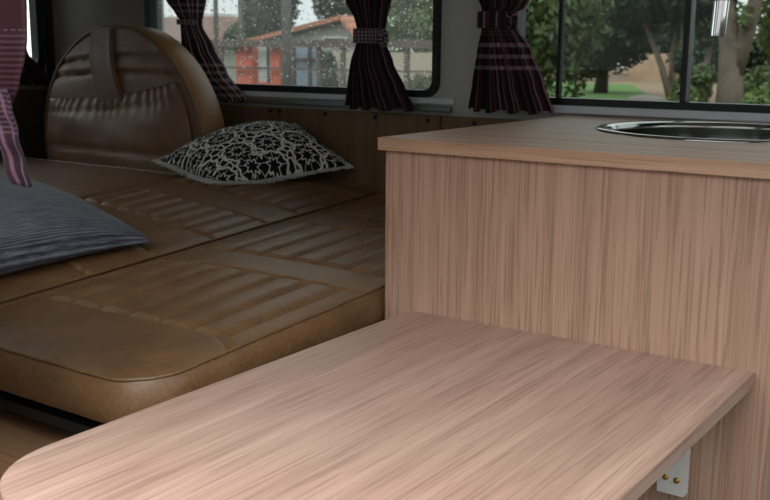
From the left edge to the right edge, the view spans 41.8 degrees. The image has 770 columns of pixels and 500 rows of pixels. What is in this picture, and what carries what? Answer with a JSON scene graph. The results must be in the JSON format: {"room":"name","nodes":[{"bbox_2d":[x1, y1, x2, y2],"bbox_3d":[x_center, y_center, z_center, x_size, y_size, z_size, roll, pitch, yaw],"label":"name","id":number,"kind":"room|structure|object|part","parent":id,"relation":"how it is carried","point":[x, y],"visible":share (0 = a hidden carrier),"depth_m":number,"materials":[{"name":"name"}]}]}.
{"room":"vehicle interior","nodes":[
{"label":"vehicle interior","id":0,"kind":"room"},
{"bbox_2d":[19,8,47,89],"bbox_3d":[-1.472,-0.251,2.511,0.040,1.590,1.550,8,14,34],"label":"wall","id":1,"kind":"structure","parent":0,"point":[45,69],"depth_m":3.04,"materials":[{"name":"grey fabric"}]},
{"bbox_2d":[0,89,48,158],"bbox_3d":[-1.440,-0.145,2.533,0.014,0.475,1.450,8,14,34],"label":"trim","id":2,"kind":"structure","parent":1,"relation":"attached to","point":[29,105],"depth_m":3.03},
{"bbox_2d":[20,0,45,84],"bbox_3d":[-1.398,-0.634,2.518,0.033,0.464,1.266,8,14,34],"label":"window","id":3,"kind":"structure","parent":1,"relation":"in","point":[36,17],"depth_m":3.02,"materials":[{"name":"black rubber"}]},
{"bbox_2d":[20,49,51,86],"bbox_3d":[-1.163,-0.676,2.812,0.058,0.449,0.513,8,14,34],"label":"curtain","id":4,"kind":"object","parent":1,"relation":"hanging from","point":[36,72],"visible":0.15,"depth_m":3.01,"materials":[{"name":"black fabric"}]},
{"bbox_2d":[43,0,55,88],"bbox_3d":[-1.011,-0.562,3.068,0.018,0.990,0.028,8,14,34],"label":"trim","id":5,"kind":"structure","parent":1,"relation":"attached to","point":[47,4],"depth_m":3.04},
{"bbox_2d":[161,0,764,122],"bbox_3d":[0.356,-0.179,2.224,3.340,1.590,0.050,8,14,34],"label":"wall","id":6,"kind":"structure","parent":0,"point":[460,34],"depth_m":2.28,"materials":[{"name":"grey paint"}]},
{"bbox_2d":[52,0,144,67],"bbox_3d":[-0.833,-0.736,2.920,0.400,0.587,0.010,8,14,34],"label":"trim","id":7,"kind":"structure","parent":6,"relation":"attached to","point":[72,19],"depth_m":2.95,"materials":[{"name":"grey fabric"}]},
{"bbox_2d":[144,0,451,112],"bbox_3d":[-0.249,-0.613,2.536,1.007,0.490,0.062,8,14,34],"label":"window","id":8,"kind":"structure","parent":6,"relation":"in","point":[152,8],"depth_m":2.50,"materials":[{"name":"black glass"}]},
{"bbox_2d":[166,0,247,102],"bbox_3d":[-0.509,-0.629,2.651,0.350,0.468,0.062,7,13,30],"label":"curtain","id":9,"kind":"object","parent":8,"relation":"hanging from","point":[190,13],"visible":0.8,"depth_m":2.64,"materials":[{"name":"fabric"}]},
{"bbox_3d":[-0.122,-0.358,2.476,0.672,0.014,0.032,8,14,34],"label":"curtain rail","id":10,"kind":"part","parent":8,"relation":"part of","materials":[{"name":"grey metal"}]},
{"bbox_2d":[345,0,414,111],"bbox_3d":[-0.032,-0.558,2.319,0.226,0.470,0.070,9,14,38],"label":"curtain","id":11,"kind":"object","parent":8,"relation":"hanging from","point":[374,80],"visible":1,"depth_m":2.32,"materials":[{"name":"fabric"}]},
{"bbox_2d":[219,104,441,194],"bbox_3d":[-0.435,-0.157,2.744,1.366,0.472,0.018,8,14,34],"label":"wall panel","id":12,"kind":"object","parent":6,"relation":"attached to","point":[353,136],"depth_m":2.47,"materials":[{"name":"brown wood"}]},
{"bbox_2d":[241,90,455,104],"bbox_3d":[-0.248,-0.395,2.571,0.990,0.014,0.012,8,14,34],"label":"trim","id":13,"kind":"structure","parent":6,"relation":"attached to","point":[422,100],"depth_m":2.50,"materials":[{"name":"metal"}]},
{"bbox_2d":[441,116,524,129],"bbox_3d":[0.249,-0.060,2.280,0.290,0.472,0.018,8,14,34],"label":"trim","id":14,"kind":"structure","parent":6,"relation":"attached to","point":[447,122],"depth_m":2.27,"materials":[{"name":"brown wood"}]},
{"bbox_2d":[468,0,553,114],"bbox_3d":[0.259,-0.519,2.111,0.209,0.462,0.078,8,14,34],"label":"curtain","id":15,"kind":"object","parent":6,"relation":"hanging from","point":[507,76],"visible":1,"depth_m":2.12,"materials":[{"name":"fabric"}]},
{"bbox_2d":[504,105,769,122],"bbox_3d":[0.782,-0.242,1.870,1.260,0.017,0.016,8,14,34],"label":"trim","id":16,"kind":"structure","parent":6,"relation":"attached to","point":[591,110],"depth_m":2.01,"materials":[{"name":"metal"}]},
{"bbox_2d":[517,0,769,113],"bbox_3d":[0.764,-0.485,1.857,1.194,0.465,0.042,8,14,34],"label":"window","id":17,"kind":"structure","parent":6,"relation":"in","point":[684,103],"depth_m":2.00,"materials":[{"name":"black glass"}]},
{"bbox_3d":[-0.089,0.740,1.762,3.340,0.040,1.610,8,14,34],"label":"floor","id":18,"kind":"structure","parent":0,"visible":0},
{"bbox_2d":[0,390,104,499],"bbox_3d":[-0.732,0.304,2.132,1.610,0.661,1.390,8,14,34],"label":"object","id":19,"kind":"structure","parent":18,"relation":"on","point":[27,426],"depth_m":1.40,"materials":[{"name":"brown wood"}]},
{"bbox_3d":[-0.217,0.208,1.750,0.340,0.018,1.390,8,14,34],"label":"locker lid","id":20,"kind":"part","parent":19,"relation":"part of","materials":[{"name":"brown wood"}]},
{"bbox_3d":[-0.478,0.222,1.395,0.390,0.016,0.024,8,14,34],"label":"rail","id":21,"kind":"part","parent":19,"relation":"part of","materials":[{"name":"black metal"}]},
{"bbox_2d":[0,154,177,196],"bbox_3d":[-1.062,-0.095,2.324,0.789,0.138,0.898,8,14,34],"label":"cushion","id":22,"kind":"object","parent":19,"relation":"on","point":[78,179],"visible":0.41,"depth_m":2.44,"materials":[{"name":"brown leather"}]},
{"bbox_2d":[44,26,224,175],"bbox_3d":[-0.679,-0.282,2.677,0.612,0.612,0.169,8,14,34],"label":"seat backrest","id":23,"kind":"object","parent":19,"relation":"on","point":[119,96],"visible":0.57,"depth_m":2.57,"materials":[{"name":"brown leather"}]},
{"bbox_3d":[-0.702,-0.276,2.644,0.596,0.596,0.025,8,14,34],"label":"panel","id":24,"kind":"part","parent":23,"relation":"part of","materials":[{"name":"brown leather"}]},
{"bbox_2d":[0,175,374,304],"bbox_3d":[-0.498,-0.031,2.079,0.413,0.186,1.124,8,14,34],"label":"cushion","id":25,"kind":"object","parent":19,"relation":"on","point":[179,213],"visible":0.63,"depth_m":2.11,"materials":[{"name":"brown leather"}]},
{"bbox_2d":[0,175,150,274],"bbox_3d":[-0.759,-0.060,1.860,0.540,0.127,0.485,10,15,39],"label":"bed pillow","id":26,"kind":"object","parent":25,"relation":"on","point":[41,223],"visible":0.94,"depth_m":1.77,"materials":[{"name":"grey fabric"}]},
{"bbox_2d":[150,120,353,184],"bbox_3d":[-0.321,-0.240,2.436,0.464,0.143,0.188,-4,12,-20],"label":"throw pillow","id":27,"kind":"object","parent":25,"relation":"on","point":[259,152],"visible":1,"depth_m":2.38,"materials":[{"name":"black fabric"}]},
{"bbox_2d":[0,193,385,423],"bbox_3d":[-0.145,0.047,1.811,0.470,0.142,1.187,8,14,34],"label":"cushion","id":28,"kind":"object","parent":19,"relation":"on","point":[114,345],"visible":0.62,"depth_m":1.50,"materials":[{"name":"brown leather"}]},
{"bbox_3d":[-0.145,0.048,1.811,0.470,0.139,1.187,8,14,34],"label":"panel","id":29,"kind":"part","parent":28,"relation":"part of","materials":[{"name":"brown leather"}]},
{"bbox_2d":[385,150,769,499],"bbox_3d":[0.441,0.266,1.758,0.597,0.898,0.695,8,14,34],"label":"base cabinet","id":30,"kind":"object","parent":18,"relation":"on","point":[662,263],"visible":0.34,"depth_m":1.38,"materials":[{"name":"brown wood"}]},
{"bbox_2d":[0,310,755,499],"bbox_3d":[0.030,0.505,1.179,0.527,0.650,0.784,8,14,34],"label":"folding table","id":31,"kind":"object","parent":30,"relation":"attached to","point":[409,405],"visible":1,"depth_m":1.09,"materials":[{"name":"brown wood"}]},
{"bbox_2d":[378,115,769,178],"bbox_3d":[0.457,-0.182,1.660,0.645,0.019,0.712,8,14,34],"label":"countertop","id":32,"kind":"structure","parent":30,"relation":"on","point":[571,139],"depth_m":1.45,"materials":[{"name":"brown wood"}]},
{"bbox_2d":[596,120,769,142],"bbox_3d":[0.579,-0.129,1.729,0.434,0.156,0.434,8,14,34],"label":"sink","id":33,"kind":"object","parent":32,"relation":"in","point":[716,131],"visible":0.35,"depth_m":1.88,"materials":[{"name":"silver metal"}]},
{"bbox_3d":[0.579,-0.128,1.729,0.384,0.154,0.384,8,14,34],"label":"bowl","id":34,"kind":"part","parent":33,"relation":"part of","materials":[{"name":"metal"}]},
{"bbox_2d":[710,0,729,35],"bbox_3d":[0.703,-0.404,1.710,0.335,0.402,0.088,-1,11,-6],"label":"kitchen faucet","id":35,"kind":"object","parent":32,"relation":"on","point":[720,7],"visible":1,"depth_m":1.66,"materials":[{"name":"silver metal"}]},
{"bbox_3d":[0.684,0.299,1.604,0.018,0.898,0.677,8,14,34],"label":"panel","id":36,"kind":"part","parent":30,"relation":"part of","materials":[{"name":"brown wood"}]},
{"bbox_3d":[-1.177,-0.030,1.415,1.720,1.590,0.050,8,14,34],"label":"wall","id":37,"kind":"structure","parent":0,"visible":0},
{"bbox_2d":[0,0,32,187],"bbox_3d":[-0.422,-0.236,0.978,0.235,0.524,0.038,8,14,34],"label":"curtain","id":38,"kind":"object","parent":37,"relation":"hanging from","point":[13,13],"visible":1,"depth_m":0.95,"materials":[{"name":"purple fabric"}]},
{"label":"outside","id":39,"kind":"structure","parent":0,"visible":0},
{"bbox_3d":[-11.997,-3.702,26.361,130.000,0.200,150.000,8,14,34],"label":"ground","id":40,"kind":"structure","parent":39,"visible":0},
{"bbox_2d":[609,36,666,73],"bbox_3d":[16.867,-14.877,64.552,6.233,7.654,6.105,8,14,34],"label":"tree","id":41,"kind":"object","parent":40,"relation":"on","point":[621,70],"visible":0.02,"depth_m":66.08,"materials":[{"name":"green plant"}]},
{"bbox_2d":[545,69,751,101],"bbox_3d":[10.641,-8.281,49.766,56.000,0.040,65.000,8,14,34],"label":"garden bed","id":42,"kind":"object","parent":40,"relation":"on","point":[649,87],"depth_m":47.39,"materials":[{"name":"soil"}]},
{"bbox_2d":[213,0,218,56],"bbox_3d":[-4.488,-6.860,26.641,0.144,6.000,0.138,8,14,34],"label":"pole","id":43,"kind":"object","parent":42,"relation":"on","point":[215,7],"visible":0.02,"depth_m":26.75,"materials":[{"name":"grey metal"}]},
{"bbox_2d":[204,13,235,16],"bbox_3d":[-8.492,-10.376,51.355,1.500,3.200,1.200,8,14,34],"label":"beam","id":44,"kind":"object","parent":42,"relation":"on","point":[227,15],"visible":0.16,"depth_m":50.59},
{"bbox_2d":[238,0,242,39],"bbox_3d":[-3.765,-6.757,26.150,0.144,6.000,0.138,8,14,34],"label":"pole","id":45,"kind":"object","parent":42,"relation":"on","point":[240,3],"visible":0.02,"depth_m":26.25,"materials":[{"name":"grey metal"}]},
{"bbox_2d":[281,0,291,84],"bbox_3d":[-1.901,-5.375,19.273,0.199,6.001,0.193,8,14,34],"label":"utility pole","id":46,"kind":"object","parent":42,"relation":"on","point":[285,4],"visible":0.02,"depth_m":19.47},
{"bbox_2d":[311,0,352,19],"bbox_3d":[-1.098,-7.609,33.017,2.648,5.044,2.625,-2,12,-14],"label":"tree","id":47,"kind":"object","parent":42,"relation":"on","point":[336,8],"visible":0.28,"depth_m":32.64,"materials":[{"name":"green plant"}]},
{"bbox_2d":[410,73,431,89],"bbox_3d":[0.828,-2.937,19.790,1.308,1.078,0.947,8,14,34],"label":"bush","id":48,"kind":"object","parent":42,"relation":"on","point":[421,81],"visible":0.15,"depth_m":19.62,"materials":[{"name":"green plant"}]},
{"bbox_2d":[553,51,612,80],"bbox_3d":[9.854,-9.893,51.207,4.086,2.848,2.080,8,14,34],"label":"bush","id":49,"kind":"object","parent":42,"relation":"on","point":[589,73],"visible":0.03,"depth_m":50.70,"materials":[{"name":"green plant"}]},
{"bbox_2d":[545,82,645,98],"bbox_3d":[-0.525,-5.633,35.855,25.800,0.040,29.000,8,14,34],"label":"lawn","id":50,"kind":"structure","parent":42,"relation":"on","point":[615,91],"depth_m":36.69,"materials":[{"name":"green plant"}]},
{"bbox_2d":[164,16,258,82],"bbox_3d":[-8.317,-9.005,45.360,10.600,2.850,6.500,8,14,34],"label":"house","id":51,"kind":"structure","parent":50,"relation":"on","point":[174,31],"depth_m":42.38,"materials":[{"name":"tile"}]},
{"bbox_2d":[222,21,252,53],"bbox_3d":[-5.255,-7.368,37.805,1.652,2.632,1.616,8,14,34],"label":"tree","id":52,"kind":"object","parent":50,"relation":"on","point":[234,26],"visible":0.2,"depth_m":37.26,"materials":[{"name":"green plant"}]},
{"bbox_2d":[236,47,257,83],"bbox_3d":[-2.929,-3.554,21.455,0.470,1.560,0.180,8,14,34],"label":"gate pillar","id":53,"kind":"structure","parent":50,"relation":"on","point":[245,78],"depth_m":21.29,"materials":[{"name":"red brick"}]},
{"bbox_2d":[243,0,302,38],"bbox_3d":[-3.498,-7.254,30.860,2.130,5.142,2.055,1,11,4],"label":"tree","id":54,"kind":"object","parent":50,"relation":"on","point":[266,18],"visible":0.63,"depth_m":30.30,"materials":[{"name":"green plant"}]},
{"bbox_2d":[270,47,281,84],"bbox_3d":[-2.222,-3.453,20.975,0.250,1.560,0.180,8,14,34],"label":"gate pillar","id":55,"kind":"structure","parent":50,"relation":"on","point":[276,54],"depth_m":20.82,"materials":[{"name":"red brick"}]},
{"bbox_2d":[256,47,270,83],"bbox_3d":[-2.474,-3.500,21.231,0.450,1.550,0.200,8,14,34],"label":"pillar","id":56,"kind":"structure","parent":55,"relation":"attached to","point":[264,54],"depth_m":21.16,"materials":[{"name":"white paint"}]},
{"bbox_3d":[-2.441,-3.879,21.084,0.050,0.750,0.040,8,14,34],"label":"post","id":57,"kind":"part","parent":56,"relation":"part of","materials":[{"name":"grey metal"}]},
{"bbox_2d":[291,47,315,85],"bbox_3d":[-1.686,-3.407,20.816,0.800,1.540,0.120,8,14,34],"label":"gate","id":58,"kind":"object","parent":55,"relation":"attached to","point":[296,52],"visible":0.23,"depth_m":20.72,"materials":[{"name":"blue paint"}]},
{"bbox_3d":[-1.884,-3.428,20.914,0.060,1.540,0.060,8,14,34],"label":"post","id":59,"kind":"part","parent":58,"relation":"part of","materials":[{"name":"grey metal"}]},
{"bbox_3d":[-1.539,-3.378,20.680,0.060,1.540,0.060,8,14,34],"label":"post","id":60,"kind":"part","parent":58,"relation":"part of","materials":[{"name":"grey metal"}]},
{"bbox_2d":[246,15,356,51],"bbox_3d":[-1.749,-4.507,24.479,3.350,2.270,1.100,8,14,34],"label":"house","id":61,"kind":"structure","parent":50,"relation":"on","point":[299,31],"depth_m":23.64,"materials":[{"name":"orange tile"}]},
{"bbox_3d":[-1.178,-4.873,23.496,0.600,0.120,0.020,8,14,34],"label":"pane","id":62,"kind":"part","parent":61,"relation":"part of","materials":[{"name":"grey glass"}]},
{"bbox_2d":[177,40,431,88],"bbox_3d":[-2.260,-3.467,20.764,11.300,1.670,0.160,8,14,34],"label":"fence","id":63,"kind":"object","parent":50,"relation":"on","point":[407,44],"visible":0.16,"depth_m":19.84,"materials":[{"name":"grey metal"}]},
{"bbox_3d":[-3.493,-3.574,21.614,0.080,1.530,0.080,8,14,34],"label":"post","id":64,"kind":"part","parent":63,"relation":"part of","materials":[{"name":"brown metal"}]},
{"bbox_3d":[-1.316,-3.264,20.136,0.080,1.530,0.080,8,14,34],"label":"post","id":65,"kind":"part","parent":63,"relation":"part of","materials":[{"name":"brown metal"}]},
{"bbox_3d":[-2.258,-3.727,20.712,11.300,0.040,0.060,8,14,34],"label":"rail","id":66,"kind":"part","parent":63,"relation":"part of","materials":[{"name":"brown metal"}]},
{"bbox_3d":[-0.823,-3.193,19.801,0.080,1.530,0.080,8,14,34],"label":"post","id":67,"kind":"part","parent":63,"relation":"part of","materials":[{"name":"brown metal"}]},
{"bbox_3d":[0.409,-3.017,18.964,0.080,1.530,0.080,8,14,34],"label":"post","id":68,"kind":"part","parent":63,"relation":"part of","materials":[{"name":"brown metal"}]},
{"bbox_2d":[322,51,339,86],"bbox_3d":[-1.353,-3.574,21.825,0.822,1.480,0.702,8,14,34],"label":"shrub","id":69,"kind":"object","parent":50,"relation":"on","point":[327,61],"visible":0.32,"depth_m":21.57,"materials":[{"name":"green plant"}]},
{"bbox_2d":[332,52,431,86],"bbox_3d":[0.329,-3.447,21.355,5.700,1.440,0.300,8,14,34],"label":"wall","id":70,"kind":"structure","parent":50,"relation":"on","point":[417,63],"depth_m":20.98,"materials":[{"name":"beige paint"}]},
{"bbox_2d":[386,0,432,52],"bbox_3d":[1.142,-6.683,30.136,4.514,4.376,2.195,8,14,34],"label":"tree","id":71,"kind":"object","parent":50,"relation":"on","point":[423,12],"visible":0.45,"depth_m":29.67,"materials":[{"name":"green plant"}]},
{"bbox_2d":[525,0,614,97],"bbox_3d":[2.956,-5.019,20.487,3.452,4.901,3.465,8,14,34],"label":"tree","id":72,"kind":"object","parent":50,"relation":"on","point":[544,21],"visible":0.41,"depth_m":19.77,"materials":[{"name":"green plant"}]},
{"bbox_2d":[540,0,669,92],"bbox_3d":[7.591,-7.639,35.275,4.916,4.385,3.453,6,12,26],"label":"tree","id":73,"kind":"object","parent":42,"relation":"on","point":[634,41],"visible":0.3,"depth_m":34.23,"materials":[{"name":"green plant"}]},
{"bbox_2d":[627,94,665,100],"bbox_3d":[7.290,-4.190,28.131,1.200,0.300,0.720,8,14,34],"label":"boulder","id":74,"kind":"object","parent":42,"relation":"on","point":[643,96],"visible":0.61,"depth_m":27.89,"materials":[{"name":"grey stone"}]},
{"bbox_2d":[628,54,676,81],"bbox_3d":[13.500,-9.201,50.915,2.400,1.400,0.400,8,14,34],"label":"wall","id":75,"kind":"structure","parent":42,"relation":"on","point":[649,71],"depth_m":50.84,"materials":[{"name":"beige paint"}]},
{"bbox_2d":[667,87,705,101],"bbox_3d":[6.103,-2.884,20.300,0.871,0.834,0.745,8,14,34],"label":"shrub","id":76,"kind":"object","parent":42,"relation":"on","point":[695,96],"visible":0.28,"depth_m":20.14,"materials":[{"name":"green plant"}]},
{"bbox_2d":[667,62,717,101],"bbox_3d":[7.707,-4.119,25.365,1.307,1.265,0.907,8,14,34],"label":"shrub","id":77,"kind":"object","parent":42,"relation":"on","point":[698,75],"visible":0.54,"depth_m":25.05,"materials":[{"name":"green plant"}]},
{"bbox_2d":[646,0,744,76],"bbox_3d":[16.334,-13.014,54.705,6.248,7.444,6.030,8,14,34],"label":"tree","id":78,"kind":"object","parent":42,"relation":"on","point":[665,48],"visible":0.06,"depth_m":53.41,"materials":[{"name":"green plant"}]},
{"bbox_2d":[665,37,746,83],"bbox_3d":[15.528,-9.288,48.616,4.104,2.776,1.988,8,14,34],"label":"bush","id":79,"kind":"object","parent":42,"relation":"on","point":[698,55],"visible":0.2,"depth_m":48.35,"materials":[{"name":"green plant"}]},
{"bbox_2d":[715,0,762,102],"bbox_3d":[7.138,-4.914,19.714,2.324,5.076,2.852,-6,13,-31],"label":"tree","id":80,"kind":"object","parent":42,"relation":"on","point":[735,46],"visible":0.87,"depth_m":19.17,"materials":[{"name":"brown plant"}]},
{"bbox_2d":[739,78,769,103],"bbox_3d":[6.211,-2.371,16.445,1.267,1.294,0.936,8,14,34],"label":"shrub","id":81,"kind":"object","parent":42,"relation":"on","point":[753,97],"visible":0.18,"depth_m":16.34,"materials":[{"name":"green plant"}]},
{"bbox_2d":[743,61,769,100],"bbox_3d":[9.703,-4.316,26.421,1.299,1.271,0.920,8,14,34],"label":"shrub","id":82,"kind":"object","parent":42,"relation":"on","point":[758,77],"visible":0.38,"depth_m":26.16,"materials":[{"name":"green plant"}]},
{"bbox_2d":[744,33,769,74],"bbox_3d":[17.376,-8.443,44.361,3.995,2.792,2.010,8,14,34],"label":"bush","id":83,"kind":"object","parent":42,"relation":"on","point":[756,58],"visible":0.45,"depth_m":44.40,"materials":[{"name":"green plant"}]},
{"bbox_2d":[754,0,769,53],"bbox_3d":[24.676,-13.891,59.316,6.029,7.492,6.384,8,14,34],"label":"tree","id":84,"kind":"object","parent":42,"relation":"on","point":[760,21],"visible":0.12,"depth_m":59.20,"materials":[{"name":"green plant"}]},
{"bbox_2d":[756,0,769,57],"bbox_3d":[8.827,-4.718,20.734,2.186,4.304,2.242,-6,13,-31],"label":"tree","id":85,"kind":"object","parent":42,"relation":"on","point":[766,21],"visible":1,"depth_m":21.01,"materials":[{"name":"green plant"}]},
{"bbox_2d":[603,0,737,99],"bbox_3d":[8.338,-7.193,31.197,5.392,5.157,3.504,8,14,34],"label":"tree","id":86,"kind":"object","parent":40,"relation":"on","point":[645,11],"visible":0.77,"depth_m":30.59,"materials":[{"name":"green plant"}]}
]}

